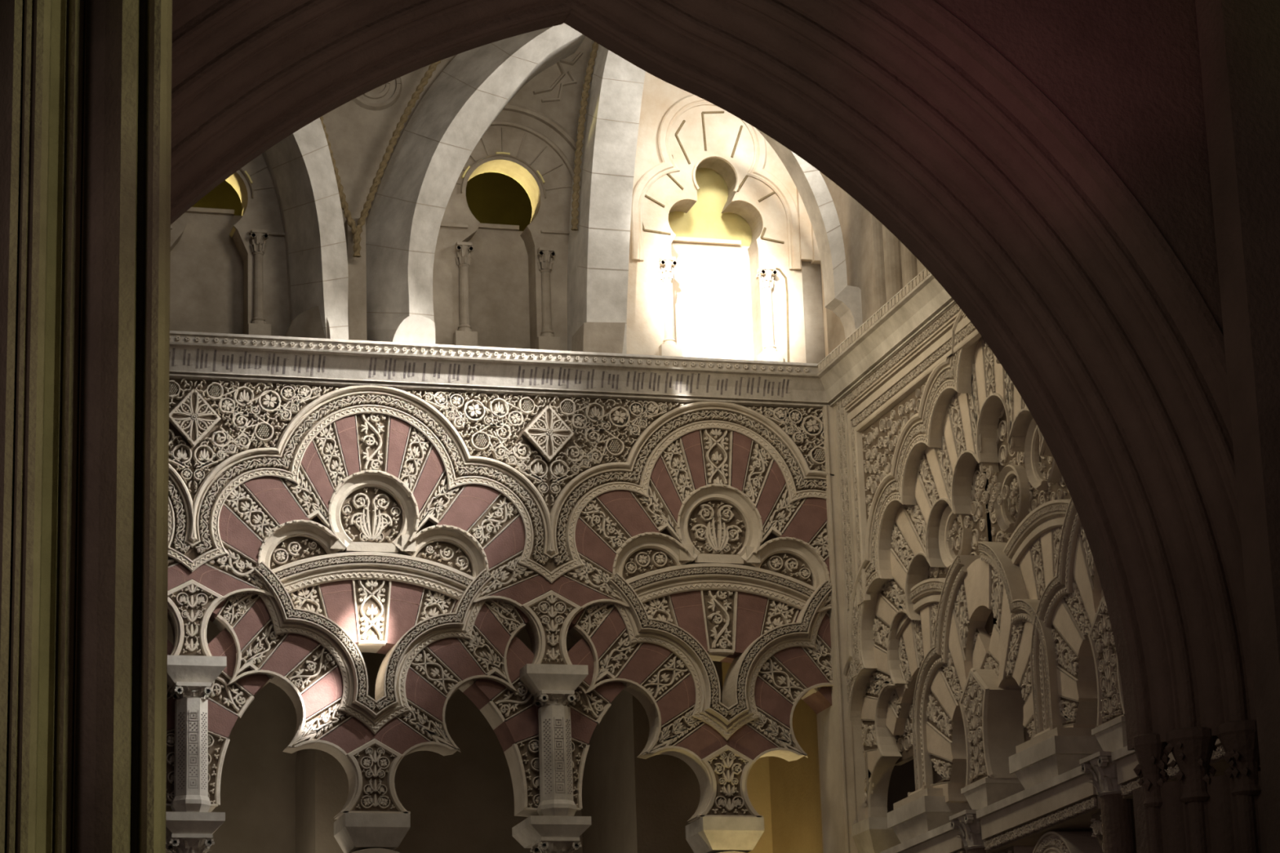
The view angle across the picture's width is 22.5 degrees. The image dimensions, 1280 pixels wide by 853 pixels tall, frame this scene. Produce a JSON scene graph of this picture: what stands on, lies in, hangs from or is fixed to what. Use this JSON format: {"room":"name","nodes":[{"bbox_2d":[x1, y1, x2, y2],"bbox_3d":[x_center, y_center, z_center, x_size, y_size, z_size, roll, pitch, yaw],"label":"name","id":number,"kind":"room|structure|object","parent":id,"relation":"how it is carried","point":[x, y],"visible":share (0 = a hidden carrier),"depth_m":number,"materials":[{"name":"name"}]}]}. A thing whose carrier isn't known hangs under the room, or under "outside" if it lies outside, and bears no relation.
{"room":"mosque","nodes":[
{"label":"mosque","id":0,"kind":"room"},
{"bbox_2d":[165,833,214,852],"bbox_3d":[-3.284,3.424,23.405,0.336,0.870,0.336,3,-16,-16],"label":"column","id":1,"kind":"structure","parent":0,"point":[180,843],"depth_m":23.40,"materials":[{"name":"stone"}]},
{"bbox_2d":[165,812,225,844],"bbox_3d":[-3.333,2.963,23.655,0.470,0.155,0.600,3,-16,-16],"label":"block","id":2,"kind":"object","parent":1,"relation":"on","point":[181,823],"visible":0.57,"depth_m":23.39,"materials":[{"name":"stone"}]},
{"bbox_2d":[169,681,213,812],"bbox_3d":[-3.302,2.386,23.637,0.290,0.975,0.290,3,-16,-16],"label":"colonnette","id":3,"kind":"object","parent":2,"relation":"on","point":[191,709],"visible":1,"depth_m":23.55,"materials":[{"name":"stone"}]},
{"bbox_2d":[167,655,226,688],"bbox_3d":[-3.341,1.842,23.865,0.480,0.198,0.410,3,-16,-16],"label":"block","id":4,"kind":"object","parent":3,"relation":"on","point":[185,668],"visible":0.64,"depth_m":23.69,"materials":[{"name":"stone"}]},
{"bbox_2d":[167,579,224,656],"bbox_3d":[-3.369,1.472,24.022,0.502,0.619,0.302,3,-16,-16],"label":"spandrel panel","id":5,"kind":"object","parent":4,"relation":"on","point":[192,602],"visible":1,"depth_m":23.90,"materials":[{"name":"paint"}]},
{"bbox_2d":[191,172,532,231],"bbox_3d":[-2.918,-1.767,27.962,9.100,4.500,0.100,3,-16,-16],"label":"wall","id":6,"kind":"structure","parent":0,"point":[491,197],"depth_m":28.44,"materials":[{"name":"yellow paint"}]},
{"bbox_2d":[352,848,399,852],"bbox_3d":[-1.997,3.299,23.963,0.829,0.270,0.370,3,-16,-16],"label":"capital","id":7,"kind":"object","parent":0,"point":[369,850],"depth_m":23.82,"materials":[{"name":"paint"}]},
{"bbox_2d":[333,813,410,852],"bbox_3d":[-2.006,3.051,24.032,0.490,0.245,0.470,3,-16,-16],"label":"impost","id":8,"kind":"object","parent":7,"relation":"on","point":[353,832],"visible":1,"depth_m":23.84,"materials":[{"name":"stone"}]},
{"bbox_2d":[334,738,410,819],"bbox_3d":[-2.012,2.655,24.120,0.529,0.590,0.277,3,-16,-16],"label":"panel","id":9,"kind":"object","parent":8,"relation":"on","point":[375,763],"visible":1,"depth_m":24.00,"materials":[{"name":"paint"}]},
{"bbox_2d":[167,560,377,817],"bbox_3d":[-3.051,1.938,23.995,2.136,1.915,0.354,3,-16,-16],"label":"arch","id":10,"kind":"object","parent":9,"relation":"on","point":[309,656],"visible":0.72,"depth_m":24.09,"materials":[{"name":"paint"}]},
{"bbox_2d":[168,378,825,513],"bbox_3d":[-1.746,0.367,24.717,7.200,1.356,0.126,3,-16,-16],"label":"wall","id":11,"kind":"structure","parent":0,"point":[253,415],"depth_m":24.93,"materials":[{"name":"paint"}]},
{"bbox_2d":[165,639,180,812],"bbox_3d":[-3.760,1.550,24.025,0.756,2.658,0.445,3,-16,-16],"label":"round arch","id":12,"kind":"object","parent":11,"relation":"attached to","point":[171,701],"visible":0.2,"depth_m":23.73,"materials":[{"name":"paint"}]},
{"bbox_2d":[167,463,193,655],"bbox_3d":[-3.723,0.807,24.003,0.750,1.859,0.155,3,-16,-16],"label":"arch","id":13,"kind":"object","parent":11,"relation":"attached to","point":[180,508],"visible":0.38,"depth_m":24.04,"materials":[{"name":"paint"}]},
{"bbox_2d":[168,389,221,447],"bbox_3d":[-3.373,-0.062,24.284,0.413,0.459,0.080,3,-16,-16],"label":"rosette","id":14,"kind":"object","parent":11,"relation":"attached to","point":[193,417],"visible":1,"depth_m":24.26,"materials":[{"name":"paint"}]},
{"bbox_2d":[191,385,551,663],"bbox_3d":[-2.040,0.738,24.527,2.766,2.167,0.180,3,-16,-16],"label":"arch","id":15,"kind":"object","parent":11,"relation":"attached to","point":[344,434],"visible":1,"depth_m":24.63,"materials":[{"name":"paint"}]},
{"bbox_2d":[205,475,543,817],"bbox_3d":[-2.069,1.625,24.490,2.776,2.658,0.455,3,-16,-16],"label":"round arch","id":16,"kind":"object","parent":11,"relation":"attached to","point":[376,593],"visible":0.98,"depth_m":24.47,"materials":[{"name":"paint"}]},
{"bbox_2d":[168,330,830,408],"bbox_3d":[-1.861,-0.437,24.922,7.620,0.325,0.476,3,-16,-16],"label":"trim","id":17,"kind":"structure","parent":11,"relation":"attached to","point":[199,356],"depth_m":24.95,"materials":[{"name":"stone"}]},
{"bbox_2d":[284,306,330,338],"bbox_3d":[-2.645,-0.652,25.284,0.317,0.515,0.700,3,-16,-16],"label":"rib springer","id":18,"kind":"object","parent":17,"relation":"on","point":[308,324],"visible":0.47,"depth_m":25.24,"materials":[{"name":"stone"}]},
{"bbox_2d":[262,117,348,339],"bbox_3d":[-2.785,-1.589,25.704,0.798,2.526,0.952,3,-16,-16],"label":"rib","id":19,"kind":"object","parent":18,"relation":"on","point":[300,167],"visible":0.67,"depth_m":25.46,"materials":[{"name":"stone"}]},
{"bbox_2d":[389,314,435,343],"bbox_3d":[-1.820,-0.647,25.317,0.366,0.411,0.280,3,-16,-16],"label":"rib springer","id":20,"kind":"object","parent":17,"relation":"on","point":[415,328],"visible":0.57,"depth_m":25.22,"materials":[{"name":"stone"}]},
{"bbox_2d":[365,22,585,342],"bbox_3d":[-1.354,-2.019,26.246,1.886,3.490,0.952,3,-16,-16],"label":"rib","id":21,"kind":"object","parent":17,"relation":"on","point":[420,178],"visible":0.73,"depth_m":25.89,"materials":[{"name":"stone"}]},
{"bbox_2d":[571,322,625,353],"bbox_3d":[-0.338,-0.617,25.795,0.363,0.358,0.380,3,-16,-16],"label":"rib springer","id":22,"kind":"object","parent":17,"relation":"on","point":[597,337],"visible":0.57,"depth_m":25.64,"materials":[{"name":"stone"}]},
{"bbox_2d":[522,404,574,462],"bbox_3d":[-0.712,0.057,25.025,0.413,0.459,0.080,3,-16,-16],"label":"rosette","id":23,"kind":"object","parent":11,"relation":"attached to","point":[548,433],"visible":1,"depth_m":25.00,"materials":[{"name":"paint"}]},
{"bbox_2d":[550,400,834,664],"bbox_3d":[0.414,0.847,25.210,2.336,2.167,0.180,3,-16,-16],"label":"arch","id":24,"kind":"object","parent":11,"relation":"attached to","point":[690,449],"visible":1,"depth_m":25.30,"materials":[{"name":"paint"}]},
{"bbox_2d":[567,488,831,812],"bbox_3d":[0.382,1.734,25.173,2.340,2.658,0.455,3,-16,-16],"label":"round arch","id":25,"kind":"object","parent":11,"relation":"attached to","point":[726,603],"visible":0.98,"depth_m":25.20,"materials":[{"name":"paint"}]},
{"bbox_2d":[170,35,824,363],"bbox_3d":[-2.460,-2.224,26.390,9.100,4.500,0.300,3,-16,-16],"label":"wall","id":26,"kind":"structure","parent":0,"point":[359,137],"depth_m":26.46,"materials":[{"name":"stone"}]},
{"bbox_2d":[169,207,243,334],"bbox_3d":[-3.533,-0.929,25.863,0.763,1.693,0.200,3,-16,-16],"label":"wall panel","id":27,"kind":"object","parent":26,"relation":"attached to","point":[206,270],"visible":0.46,"depth_m":25.89,"materials":[{"name":"stone"}]},
{"bbox_2d":[170,165,284,237],"bbox_3d":[-3.493,-2.056,26.011,1.584,1.097,0.372,3,-16,-16],"label":"trim","id":28,"kind":"structure","parent":26,"relation":"attached to","point":[245,173],"depth_m":25.93,"materials":[{"name":"stone"}]},
{"bbox_2d":[245,228,271,335],"bbox_3d":[-3.051,-1.063,25.696,0.180,1.048,0.153,3,-16,-16],"label":"colonnette","id":29,"kind":"object","parent":26,"relation":"attached to","point":[258,326],"visible":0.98,"depth_m":25.68,"materials":[{"name":"stone"}]},
{"bbox_2d":[320,115,360,257],"bbox_3d":[-2.524,-2.162,25.758,0.567,1.657,0.066,3,-16,-16],"label":"trim","id":30,"kind":"structure","parent":26,"relation":"attached to","point":[344,205],"depth_m":25.68,"materials":[{"name":"stone"}]},
{"bbox_2d":[343,217,366,340],"bbox_3d":[-2.293,-0.981,25.764,0.148,1.360,0.280,3,-16,-16],"label":"pier","id":31,"kind":"object","parent":26,"relation":"attached to","point":[357,266],"visible":0.36,"depth_m":25.66,"materials":[{"name":"stone"}]},
{"bbox_2d":[352,76,401,110],"bbox_3d":[-2.193,-2.835,26.461,0.482,0.482,0.040,3,-16,-16],"label":"medallion","id":32,"kind":"object","parent":26,"relation":"attached to","point":[371,106],"visible":0.41,"depth_m":26.43,"materials":[{"name":"stone"}]},
{"bbox_2d":[354,60,440,257],"bbox_3d":[-1.842,-2.358,26.014,0.990,2.128,0.066,3,-16,-16],"label":"trim","id":33,"kind":"structure","parent":26,"relation":"attached to","point":[420,88],"depth_m":25.91,"materials":[{"name":"stone"}]},
{"bbox_2d":[453,241,477,346],"bbox_3d":[-1.431,-1.002,26.151,0.180,1.016,0.153,3,-16,-16],"label":"colonnette","id":34,"kind":"object","parent":26,"relation":"attached to","point":[464,335],"visible":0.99,"depth_m":26.12,"materials":[{"name":"stone"}]},
{"bbox_2d":[467,222,530,348],"bbox_3d":[-1.230,-0.833,26.506,0.730,1.708,0.200,3,-16,-16],"label":"wall panel","id":35,"kind":"object","parent":26,"relation":"attached to","point":[498,278],"visible":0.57,"depth_m":26.55,"materials":[{"name":"stone"}]},
{"bbox_2d":[440,102,577,235],"bbox_3d":[-1.170,-2.113,26.705,1.617,1.114,0.372,3,-16,-16],"label":"trim","id":36,"kind":"structure","parent":26,"relation":"attached to","point":[522,109],"depth_m":26.71,"materials":[{"name":"stone"}]},
{"bbox_2d":[534,246,560,350],"bbox_3d":[-0.766,-0.966,26.334,0.180,1.022,0.153,3,-16,-16],"label":"colonnette","id":37,"kind":"object","parent":26,"relation":"attached to","point":[547,340],"visible":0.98,"depth_m":26.31,"materials":[{"name":"stone"}]},
{"bbox_2d":[533,51,582,102],"bbox_3d":[-0.684,-2.936,26.933,0.440,0.480,0.035,3,-16,-16],"label":"relief","id":38,"kind":"object","parent":26,"relation":"attached to","point":[562,60],"visible":0.99,"depth_m":26.93,"materials":[{"name":"stone"}]},
{"bbox_2d":[567,40,645,353],"bbox_3d":[-0.243,-1.897,26.437,0.670,3.109,0.672,3,-16,-16],"label":"rib","id":39,"kind":"object","parent":26,"relation":"attached to","point":[597,264],"visible":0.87,"depth_m":26.15,"materials":[{"name":"stone"}]},
{"bbox_2d":[570,41,598,231],"bbox_3d":[-0.448,-2.417,26.513,0.302,1.698,0.066,3,-16,-16],"label":"trim","id":40,"kind":"structure","parent":39,"relation":"attached to","point":[589,70],"depth_m":26.47,"materials":[{"name":"stone"}]},
{"bbox_2d":[626,71,821,363],"bbox_3d":[0.595,-1.696,27.154,1.935,3.300,0.550,3,-16,-16],"label":"window surround","id":41,"kind":"object","parent":26,"relation":"attached to","point":[678,129],"visible":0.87,"depth_m":27.07,"materials":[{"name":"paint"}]},
{"bbox_2d":[658,256,682,356],"bbox_3d":[0.236,-0.906,26.608,0.180,1.018,0.153,3,-16,-16],"label":"colonnette","id":42,"kind":"object","parent":41,"relation":"attached to","point":[669,347],"visible":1,"depth_m":26.59,"materials":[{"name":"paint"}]},
{"bbox_2d":[671,235,754,359],"bbox_3d":[0.566,-0.748,27.005,0.867,1.697,0.200,3,-16,-16],"label":"window niche","id":43,"kind":"object","parent":41,"relation":"attached to","point":[712,286],"visible":0.61,"depth_m":27.05,"materials":[{"name":"paint"}]},
{"bbox_2d":[755,265,783,361],"bbox_3d":[1.076,-0.847,26.836,0.180,1.001,0.153,3,-16,-16],"label":"colonnette","id":44,"kind":"object","parent":41,"relation":"attached to","point":[770,353],"visible":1,"depth_m":26.83,"materials":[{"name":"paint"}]},
{"bbox_2d":[530,837,582,852],"bbox_3d":[-0.623,3.543,24.146,0.336,0.870,0.336,3,-16,-16],"label":"column","id":45,"kind":"structure","parent":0,"point":[546,845],"depth_m":24.14,"materials":[{"name":"stone"}]},
{"bbox_2d":[511,815,591,848],"bbox_3d":[-0.672,3.083,24.396,0.470,0.155,0.600,3,-16,-16],"label":"block","id":46,"kind":"object","parent":45,"relation":"on","point":[533,828],"visible":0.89,"depth_m":24.15,"materials":[{"name":"stone"}]},
{"bbox_2d":[532,689,576,816],"bbox_3d":[-0.641,2.505,24.378,0.290,0.975,0.290,3,-16,-16],"label":"colonnette","id":47,"kind":"object","parent":46,"relation":"on","point":[555,753],"visible":1,"depth_m":24.29,"materials":[{"name":"stone"}]},
{"bbox_2d":[519,663,588,696],"bbox_3d":[-0.680,1.961,24.606,0.480,0.198,0.410,3,-16,-16],"label":"block","id":48,"kind":"object","parent":47,"relation":"on","point":[536,677],"visible":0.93,"depth_m":24.43,"materials":[{"name":"stone"}]},
{"bbox_2d":[520,590,582,664],"bbox_3d":[-0.707,1.591,24.763,0.502,0.619,0.302,3,-16,-16],"label":"spandrel panel","id":49,"kind":"object","parent":48,"relation":"on","point":[552,613],"visible":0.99,"depth_m":24.64,"materials":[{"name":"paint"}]},
{"bbox_2d":[165,618,1093,852],"bbox_3d":[-1.203,4.591,26.938,12.000,9.000,0.200,3,-16,-16],"label":"wall","id":50,"kind":"structure","parent":0,"point":[462,802],"depth_m":27.07,"materials":[{"name":"paint"}]},
{"bbox_2d":[717,850,745,852],"bbox_3d":[0.664,3.418,24.704,0.829,0.270,0.370,3,-16,-16],"label":"capital","id":51,"kind":"object","parent":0,"point":[729,851],"depth_m":24.57,"materials":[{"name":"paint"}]},
{"bbox_2d":[685,817,764,852],"bbox_3d":[0.656,3.170,24.773,0.490,0.245,0.470,3,-16,-16],"label":"impost","id":52,"kind":"object","parent":51,"relation":"on","point":[704,834],"visible":1,"depth_m":24.58,"materials":[{"name":"stone"}]},
{"bbox_2d":[688,744,763,822],"bbox_3d":[0.649,2.774,24.861,0.529,0.590,0.277,3,-16,-16],"label":"panel","id":53,"kind":"object","parent":52,"relation":"on","point":[727,768],"visible":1,"depth_m":24.73,"materials":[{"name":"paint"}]},
{"bbox_2d":[373,568,728,822],"bbox_3d":[-0.696,2.043,24.651,2.770,1.915,0.354,3,-16,-16],"label":"arch","id":54,"kind":"object","parent":53,"relation":"on","point":[674,678],"visible":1,"depth_m":24.71,"materials":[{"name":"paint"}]},
{"bbox_2d":[717,579,833,815],"bbox_3d":[1.093,2.138,25.144,0.954,1.884,0.354,3,-16,-16],"label":"arch","id":55,"kind":"object","parent":53,"relation":"on","point":[762,688],"visible":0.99,"depth_m":25.07,"materials":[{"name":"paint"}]},
{"bbox_2d":[768,171,925,852],"bbox_3d":[2.901,0.988,22.369,0.300,13.200,12.600,3,-16,-16],"label":"wall","id":56,"kind":"structure","parent":0,"point":[794,785],"depth_m":26.87,"materials":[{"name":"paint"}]},
{"bbox_2d":[820,262,828,356],"bbox_3d":[1.620,-1.626,27.154,0.212,3.100,0.107,-5,-16,9],"label":"shaft","id":57,"kind":"object","parent":56,"relation":"attached to","point":[822,281],"visible":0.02,"depth_m":26.93,"materials":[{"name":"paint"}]},
{"bbox_2d":[825,284,862,338],"bbox_3d":[1.691,-0.918,26.165,0.300,0.406,0.250,3,-16,-16],"label":"rib springer","id":58,"kind":"object","parent":56,"relation":"attached to","point":[846,305],"visible":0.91,"depth_m":26.09,"materials":[{"name":"stone"}]},
{"bbox_2d":[755,128,847,306],"bbox_3d":[1.222,-1.869,26.369,0.820,1.727,0.332,3,-16,-16],"label":"rib","id":59,"kind":"object","parent":58,"relation":"on","point":[815,196],"visible":0.73,"depth_m":26.34,"materials":[{"name":"stone"}]},
{"bbox_2d":[869,212,886,312],"bbox_3d":[1.883,-2.493,25.950,0.210,4.100,0.210,3,-16,-16],"label":"shaft","id":60,"kind":"object","parent":56,"relation":"attached to","point":[876,226],"visible":0.02,"depth_m":25.56,"materials":[{"name":"stone"}]},
{"bbox_2d":[882,224,902,302],"bbox_3d":[1.966,-2.576,25.664,0.255,4.100,0.255,3,-16,-16],"label":"shaft","id":61,"kind":"object","parent":56,"relation":"attached to","point":[891,244],"visible":0.02,"depth_m":25.23,"materials":[{"name":"stone"}]},
{"bbox_2d":[902,244,917,285],"bbox_3d":[2.063,-2.672,25.332,0.180,4.100,0.180,3,-16,-16],"label":"shaft","id":62,"kind":"object","parent":56,"relation":"attached to","point":[909,260],"visible":0.02,"depth_m":24.88,"materials":[{"name":"stone"}]},
{"bbox_2d":[833,302,1015,680],"bbox_3d":[2.789,0.366,21.436,0.168,3.900,9.600,3,-16,-16],"label":"wall","id":63,"kind":"structure","parent":0,"point":[869,420],"depth_m":24.77,"materials":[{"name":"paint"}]},
{"bbox_2d":[816,405,857,852],"bbox_3d":[1.540,2.630,25.201,0.100,5.660,0.545,3,-16,-16],"label":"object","id":64,"kind":"structure","parent":63,"relation":"attached to","point":[834,731],"depth_m":25.19,"materials":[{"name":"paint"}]},
{"bbox_2d":[851,817,900,852],"bbox_3d":[1.828,3.204,24.710,0.320,0.310,0.540,3,-16,-16],"label":"corner impost","id":65,"kind":"object","parent":63,"relation":"attached to","point":[870,834],"visible":0.73,"depth_m":24.49,"materials":[{"name":"stone"}]},
{"bbox_2d":[816,267,955,407],"bbox_3d":[2.766,-1.468,21.800,0.476,0.325,9.300,3,-16,-16],"label":"trim","id":66,"kind":"structure","parent":63,"relation":"attached to","point":[918,304],"depth_m":24.38,"materials":[{"name":"stone"}]},
{"bbox_2d":[885,462,996,735],"bbox_3d":[2.264,1.353,24.078,0.378,3.138,2.420,3,-16,-16],"label":"round arch","id":67,"kind":"object","parent":63,"relation":"attached to","point":[917,637],"visible":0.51,"depth_m":23.88,"materials":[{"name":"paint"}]},
{"bbox_2d":[894,693,914,765],"bbox_3d":[2.120,1.813,24.416,0.074,1.330,1.250,3,-16,-16],"label":"panel","id":68,"kind":"object","parent":67,"relation":"attached to","point":[904,742],"visible":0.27,"depth_m":24.52,"materials":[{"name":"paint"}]},
{"bbox_2d":[843,309,1053,822],"bbox_3d":[2.526,0.830,22.457,0.268,3.623,6.609,3,-16,-16],"label":"arch","id":69,"kind":"object","parent":63,"relation":"attached to","point":[937,452],"visible":0.55,"depth_m":24.13,"materials":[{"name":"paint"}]},
{"bbox_2d":[987,405,1103,742],"bbox_3d":[2.898,0.722,21.904,0.378,3.138,2.420,3,-16,-16],"label":"round arch","id":70,"kind":"object","parent":69,"relation":"attached to","point":[1030,523],"visible":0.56,"depth_m":22.20,"materials":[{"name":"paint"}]},
{"bbox_2d":[1030,497,1102,733],"bbox_3d":[3.111,0.446,20.792,0.308,3.021,2.608,3,-16,-16],"label":"arch","id":71,"kind":"object","parent":63,"relation":"attached to","point":[1068,604],"visible":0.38,"depth_m":21.22,"materials":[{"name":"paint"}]},
{"bbox_2d":[1111,738,1231,799],"bbox_3d":[3.417,1.898,19.064,0.400,0.290,2.100,3,-16,-16],"label":"ledge","id":72,"kind":"object","parent":63,"relation":"attached to","point":[1126,761],"visible":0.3,"depth_m":19.77,"materials":[{"name":"stone"}]},
{"bbox_2d":[997,808,1137,852],"bbox_3d":[2.840,2.956,21.130,0.312,0.593,1.900,3,-16,-16],"label":"arch","id":73,"kind":"object","parent":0,"point":[1088,842],"visible":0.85,"depth_m":20.95,"materials":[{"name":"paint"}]},
{"bbox_2d":[976,764,1133,852],"bbox_3d":[2.772,2.540,21.275,0.400,0.290,1.920,3,-16,-16],"label":"ledge","id":74,"kind":"object","parent":73,"relation":"on","point":[1066,802],"visible":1,"depth_m":21.16,"materials":[{"name":"stone"}]},
{"bbox_2d":[1008,724,1102,789],"bbox_3d":[2.775,2.220,21.412,0.350,0.400,0.800,3,-16,-16],"label":"block","id":75,"kind":"object","parent":74,"relation":"on","point":[1056,750],"visible":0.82,"depth_m":21.14,"materials":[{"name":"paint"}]},
{"bbox_2d":[1079,751,1136,852],"bbox_3d":[3.005,2.882,20.011,0.357,1.675,0.357,3,-16,-16],"label":"colonnette","id":76,"kind":"object","parent":74,"relation":"attached to","point":[1117,812],"visible":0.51,"depth_m":20.07,"materials":[{"name":"stone"}]},
{"bbox_2d":[1091,715,1127,751],"bbox_3d":[3.105,1.981,20.301,0.330,0.210,0.470,3,-16,-16],"label":"block","id":77,"kind":"object","parent":76,"relation":"on","point":[1111,735],"visible":0.36,"depth_m":20.23,"materials":[{"name":"stone"}]},
{"bbox_2d":[1088,595,1124,727],"bbox_3d":[3.104,1.487,20.445,0.297,0.833,0.537,3,-16,-16],"label":"panel","id":78,"kind":"object","parent":77,"relation":"on","point":[1110,706],"visible":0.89,"depth_m":20.43,"materials":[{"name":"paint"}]},
{"bbox_2d":[933,0,1223,335],"bbox_3d":[-0.056,-1.541,16.340,20.000,13.000,0.215,3,-16,-16],"label":"wall","id":79,"kind":"structure","parent":0,"point":[1126,74],"depth_m":17.02,"materials":[{"name":"stone"}]},
{"bbox_2d":[170,0,1267,852],"bbox_3d":[-0.450,0.811,15.896,8.007,8.259,0.900,3,-16,-16],"label":"pointed arch","id":80,"kind":"object","parent":79,"relation":"attached to","point":[1113,350],"visible":0.8,"depth_m":16.96,"materials":[{"name":"stone"}]},
{"bbox_2d":[1132,733,1169,808],"bbox_3d":[2.685,1.807,16.820,0.183,0.380,0.180,3,-16,-16],"label":"capital","id":81,"kind":"object","parent":80,"relation":"attached to","point":[1152,755],"visible":1,"depth_m":16.78,"materials":[{"name":"stone"}]},
{"bbox_2d":[1165,726,1217,804],"bbox_3d":[2.881,1.770,16.711,0.257,0.380,0.266,-7,-16,18],"label":"capital","id":82,"kind":"object","parent":80,"relation":"attached to","point":[1192,748],"visible":1,"depth_m":16.64,"materials":[{"name":"stone"}]},
{"bbox_2d":[1216,720,1261,796],"bbox_3d":[3.123,1.721,16.565,0.270,0.380,0.270,-7,-16,17],"label":"capital","id":83,"kind":"object","parent":80,"relation":"attached to","point":[1238,740],"visible":0.77,"depth_m":16.48,"materials":[{"name":"stone"}]},
{"bbox_3d":[1.223,4.692,10.747,22.000,0.100,35.000,3,-16,-16],"label":"floor","id":84,"kind":"structure","parent":0,"visible":0},
{"bbox_2d":[0,0,172,852],"bbox_3d":[-2.388,0.508,13.181,0.814,9.500,1.200,3,-16,-16],"label":"pier","id":85,"kind":"object","parent":84,"relation":"on","point":[86,85],"visible":1,"depth_m":12.96,"materials":[{"name":"stone"}]},
{"bbox_2d":[295,748,348,852],"bbox_3d":[-2.289,5.413,24.923,0.600,6.400,0.900,3,-16,-16],"label":"pier","id":86,"kind":"object","parent":84,"relation":"on","point":[322,782],"visible":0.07,"depth_m":25.18,"materials":[{"name":"paint"}]},
{"bbox_2d":[581,661,722,852],"bbox_3d":[0.159,4.801,26.247,0.770,8.135,1.700,3,-16,-16],"label":"wall","id":87,"kind":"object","parent":84,"relation":"on","point":[633,804],"visible":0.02,"depth_m":25.99,"materials":[{"name":"paint"}]},
{"bbox_3d":[2.206,3.588,23.303,0.312,0.593,1.900,3,-16,-16],"label":"arch","id":88,"kind":"object","parent":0,"visible":0},
{"bbox_2d":[879,822,966,852],"bbox_3d":[2.166,3.145,23.355,0.400,0.290,1.820,3,-16,-16],"label":"ledge","id":89,"kind":"object","parent":88,"relation":"on","point":[942,839],"visible":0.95,"depth_m":22.91,"materials":[{"name":"stone"}]},
{"bbox_2d":[886,785,970,843],"bbox_3d":[2.122,2.870,23.649,0.350,0.400,0.800,3,-16,-16],"label":"block","id":90,"kind":"object","parent":89,"relation":"on","point":[924,810],"visible":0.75,"depth_m":23.38,"materials":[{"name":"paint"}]},
{"bbox_2d":[949,809,986,852],"bbox_3d":[2.385,3.500,22.137,0.357,1.675,0.357,3,-16,-16],"label":"colonnette","id":91,"kind":"object","parent":89,"relation":"attached to","point":[971,826],"visible":0.48,"depth_m":22.23,"materials":[{"name":"stone"}]},
{"bbox_2d":[960,777,1025,809],"bbox_3d":[2.485,2.599,22.428,0.330,0.210,0.470,3,-16,-16],"label":"block","id":92,"kind":"object","parent":91,"relation":"on","point":[985,792],"visible":0.68,"depth_m":22.26,"materials":[{"name":"stone"}]},
{"bbox_2d":[959,667,1024,786],"bbox_3d":[2.484,2.105,22.572,0.297,0.833,0.537,3,-16,-16],"label":"panel","id":93,"kind":"object","parent":92,"relation":"on","point":[993,715],"visible":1,"depth_m":22.41,"materials":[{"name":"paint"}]},
{"bbox_2d":[911,541,1066,803],"bbox_3d":[2.491,1.064,22.919,0.308,3.021,2.608,3,-16,-16],"label":"arch","id":94,"kind":"object","parent":93,"relation":"on","point":[975,586],"visible":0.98,"depth_m":23.11,"materials":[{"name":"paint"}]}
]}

